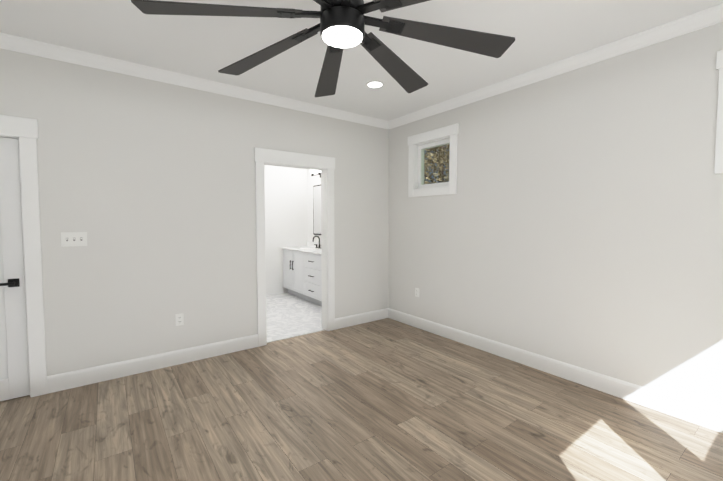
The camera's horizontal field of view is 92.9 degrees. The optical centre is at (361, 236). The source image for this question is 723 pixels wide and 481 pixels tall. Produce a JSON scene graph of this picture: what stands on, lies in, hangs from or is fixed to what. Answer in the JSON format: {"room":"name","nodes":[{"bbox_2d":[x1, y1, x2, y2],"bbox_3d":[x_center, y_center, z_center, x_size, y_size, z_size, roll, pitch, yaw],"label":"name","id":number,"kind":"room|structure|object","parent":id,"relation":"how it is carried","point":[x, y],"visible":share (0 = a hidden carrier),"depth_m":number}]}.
{"room":"empty bedroom","nodes":[
{"label":"empty bedroom","id":0,"kind":"room"},
{"bbox_2d":[0,48,388,375],"bbox_3d":[-1.690,-0.150,3.482,5.090,2.800,0.125,-2,3,-37],"label":"wall","id":1,"kind":"structure","parent":0,"point":[148,186],"depth_m":3.25},
{"bbox_2d":[0,137,29,400],"bbox_3d":[-2.988,0.270,2.474,0.805,2.038,0.100,-2,3,-37],"label":"door","id":2,"kind":"structure","parent":1,"relation":"in","point":[14,373],"depth_m":2.68},
{"bbox_2d":[0,115,46,396],"bbox_3d":[-3.007,0.193,2.503,1.032,2.206,0.152,-2,3,-37],"label":"door frame","id":3,"kind":"structure","parent":1,"relation":"attached to","point":[23,131],"depth_m":2.71},
{"bbox_2d":[61,232,86,246],"bbox_3d":[-2.402,0.024,2.872,0.168,0.118,0.016,-2,3,-37],"label":"switch plate","id":4,"kind":"object","parent":1,"relation":"attached to","point":[68,239],"visible":1,"depth_m":2.87},
{"bbox_2d":[47,334,257,393],"bbox_3d":[-1.865,1.189,3.326,1.752,0.140,0.016,-2,3,-37],"label":"baseboard","id":5,"kind":"structure","parent":1,"relation":"attached to","point":[73,379],"depth_m":3.20},
{"bbox_2d":[175,313,183,325],"bbox_3d":[-1.786,0.816,3.372,0.072,0.116,0.007,-2,3,-37],"label":"electrical outlet","id":6,"kind":"object","parent":1,"relation":"attached to","point":[179,319],"visible":1,"depth_m":3.37},
{"bbox_2d":[0,32,387,128],"bbox_3d":[-1.583,-1.500,3.381,4.965,0.094,0.064,-2,3,-37],"label":"crown molding","id":7,"kind":"structure","parent":1,"relation":"attached to","point":[7,41],"depth_m":3.20},
{"bbox_2d":[254,147,334,346],"bbox_3d":[-0.797,0.116,4.155,1.036,2.206,0.171,-2,3,-37],"label":"door frame","id":8,"kind":"structure","parent":1,"relation":"attached to","point":[325,165],"depth_m":4.12},
{"bbox_2d":[335,308,386,329],"bbox_3d":[0.003,1.125,4.712,0.886,0.140,0.016,-2,3,-37],"label":"baseboard","id":9,"kind":"structure","parent":1,"relation":"attached to","point":[342,322],"depth_m":4.69},
{"bbox_2d":[264,165,307,294],"bbox_3d":[-2.066,-0.280,6.293,2.340,2.800,0.125,-2,3,-37],"label":"wall","id":10,"kind":"structure","parent":0,"point":[288,207],"depth_m":6.62},
{"bbox_2d":[267,329,324,342],"bbox_3d":[-0.799,1.215,4.208,0.800,0.006,0.040,-2,3,-37],"label":"trim","id":11,"kind":"structure","parent":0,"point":[295,335],"depth_m":4.20},
{"bbox_2d":[0,293,722,480],"bbox_3d":[-0.955,1.319,2.664,5.215,0.060,7.390,-2,3,-37],"label":"floor","id":12,"kind":"structure","parent":0,"point":[387,399],"depth_m":2.40},
{"bbox_2d":[283,249,321,305],"bbox_3d":[-0.724,0.701,6.009,0.568,0.864,1.995,-2,3,-37],"label":"bathroom vanity","id":13,"kind":"object","parent":12,"relation":"on","point":[302,274],"depth_m":5.99},
{"bbox_2d":[286,245,320,252],"bbox_3d":[-0.711,0.254,5.989,0.546,0.030,2.010,-2,3,-37],"label":"countertop","id":14,"kind":"structure","parent":13,"relation":"on","point":[309,248],"depth_m":6.34},
{"bbox_2d":[313,236,320,247],"bbox_3d":[-0.837,0.101,6.399,0.168,0.236,0.248,-2,3,-37],"label":"faucet","id":15,"kind":"object","parent":14,"relation":"on","point":[319,245],"visible":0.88,"depth_m":6.42},
{"bbox_2d":[0,0,722,120],"bbox_3d":[-0.214,-1.501,1.536,5.215,0.080,4.906,-2,3,-37],"label":"ceiling","id":16,"kind":"structure","parent":0,"point":[545,32],"depth_m":2.62},
{"bbox_2d":[131,0,514,96],"bbox_3d":[-0.095,-1.223,1.702,1.776,0.491,1.776,-2,3,-37],"label":"ceiling fan","id":17,"kind":"object","parent":16,"relation":"hanging from","point":[340,26],"visible":1,"depth_m":1.78},
{"bbox_2d":[365,80,384,88],"bbox_3d":[0.138,-1.549,3.506,0.196,0.006,0.196,-2,3,-37],"label":"recessed light","id":18,"kind":"object","parent":16,"relation":"in","point":[374,84],"visible":1,"depth_m":3.50},
{"bbox_2d":[308,22,722,410],"bbox_3d":[1.088,-0.179,4.114,0.125,2.800,7.390,-2,3,-37],"label":"wall","id":19,"kind":"structure","parent":0,"point":[576,219],"depth_m":2.89},
{"bbox_2d":[307,241,320,248],"bbox_3d":[-0.500,0.182,6.143,0.020,0.100,2.010,-2,3,-37],"label":"backsplash","id":20,"kind":"structure","parent":19,"relation":"attached to","point":[308,242],"depth_m":6.68},
{"bbox_2d":[310,170,320,177],"bbox_3d":[-0.780,-1.223,6.380,0.117,0.246,0.596,-2,3,-37],"label":"sconce","id":21,"kind":"object","parent":19,"relation":"attached to","point":[312,172],"visible":0.38,"depth_m":6.53},
{"bbox_2d":[313,184,320,234],"bbox_3d":[-0.740,-0.499,6.431,0.030,0.955,0.650,-2,3,-37],"label":"mirror","id":22,"kind":"object","parent":19,"relation":"attached to","point":[316,209],"visible":0.52,"depth_m":6.55},
{"bbox_2d":[415,288,418,296],"bbox_3d":[0.732,0.738,4.525,0.007,0.116,0.072,-2,3,-37],"label":"electrical outlet","id":23,"kind":"object","parent":19,"relation":"attached to","point":[416,292],"visible":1,"depth_m":4.52},
{"bbox_2d":[408,123,458,196],"bbox_3d":[0.909,-0.908,4.296,0.146,0.798,0.806,-2,3,-37],"label":"window","id":24,"kind":"structure","parent":19,"relation":"in","point":[419,144],"depth_m":4.30},
{"bbox_2d":[387,308,722,432],"bbox_3d":[1.773,1.197,3.138,0.016,0.140,4.656,-2,3,-37],"label":"baseboard","id":25,"kind":"structure","parent":19,"relation":"attached to","point":[698,414],"depth_m":2.93},
{"bbox_2d":[388,3,722,128],"bbox_3d":[1.745,-1.482,3.008,0.064,0.094,4.500,-2,3,-37],"label":"crown molding","id":26,"kind":"structure","parent":19,"relation":"attached to","point":[708,17],"depth_m":2.85},
{"bbox_2d":[714,50,722,173],"bbox_3d":[2.625,-0.801,1.988,0.146,0.798,0.806,-2,3,-37],"label":"window","id":27,"kind":"structure","parent":19,"relation":"in","point":[718,168],"depth_m":2.25},
{"label":"outside","id":28,"kind":"structure","parent":0,"visible":0},
{"bbox_3d":[7.614,1.285,10.317,17.660,0.100,36.000,-2,3,-37],"label":"ground","id":29,"kind":"structure","parent":28,"visible":0},
{"bbox_2d":[424,144,449,183],"bbox_3d":[2.424,-2.506,8.765,5.668,7.619,5.884,-2,3,-37],"label":"trees","id":30,"kind":"object","parent":29,"relation":"on","point":[435,168],"depth_m":7.71}
]}

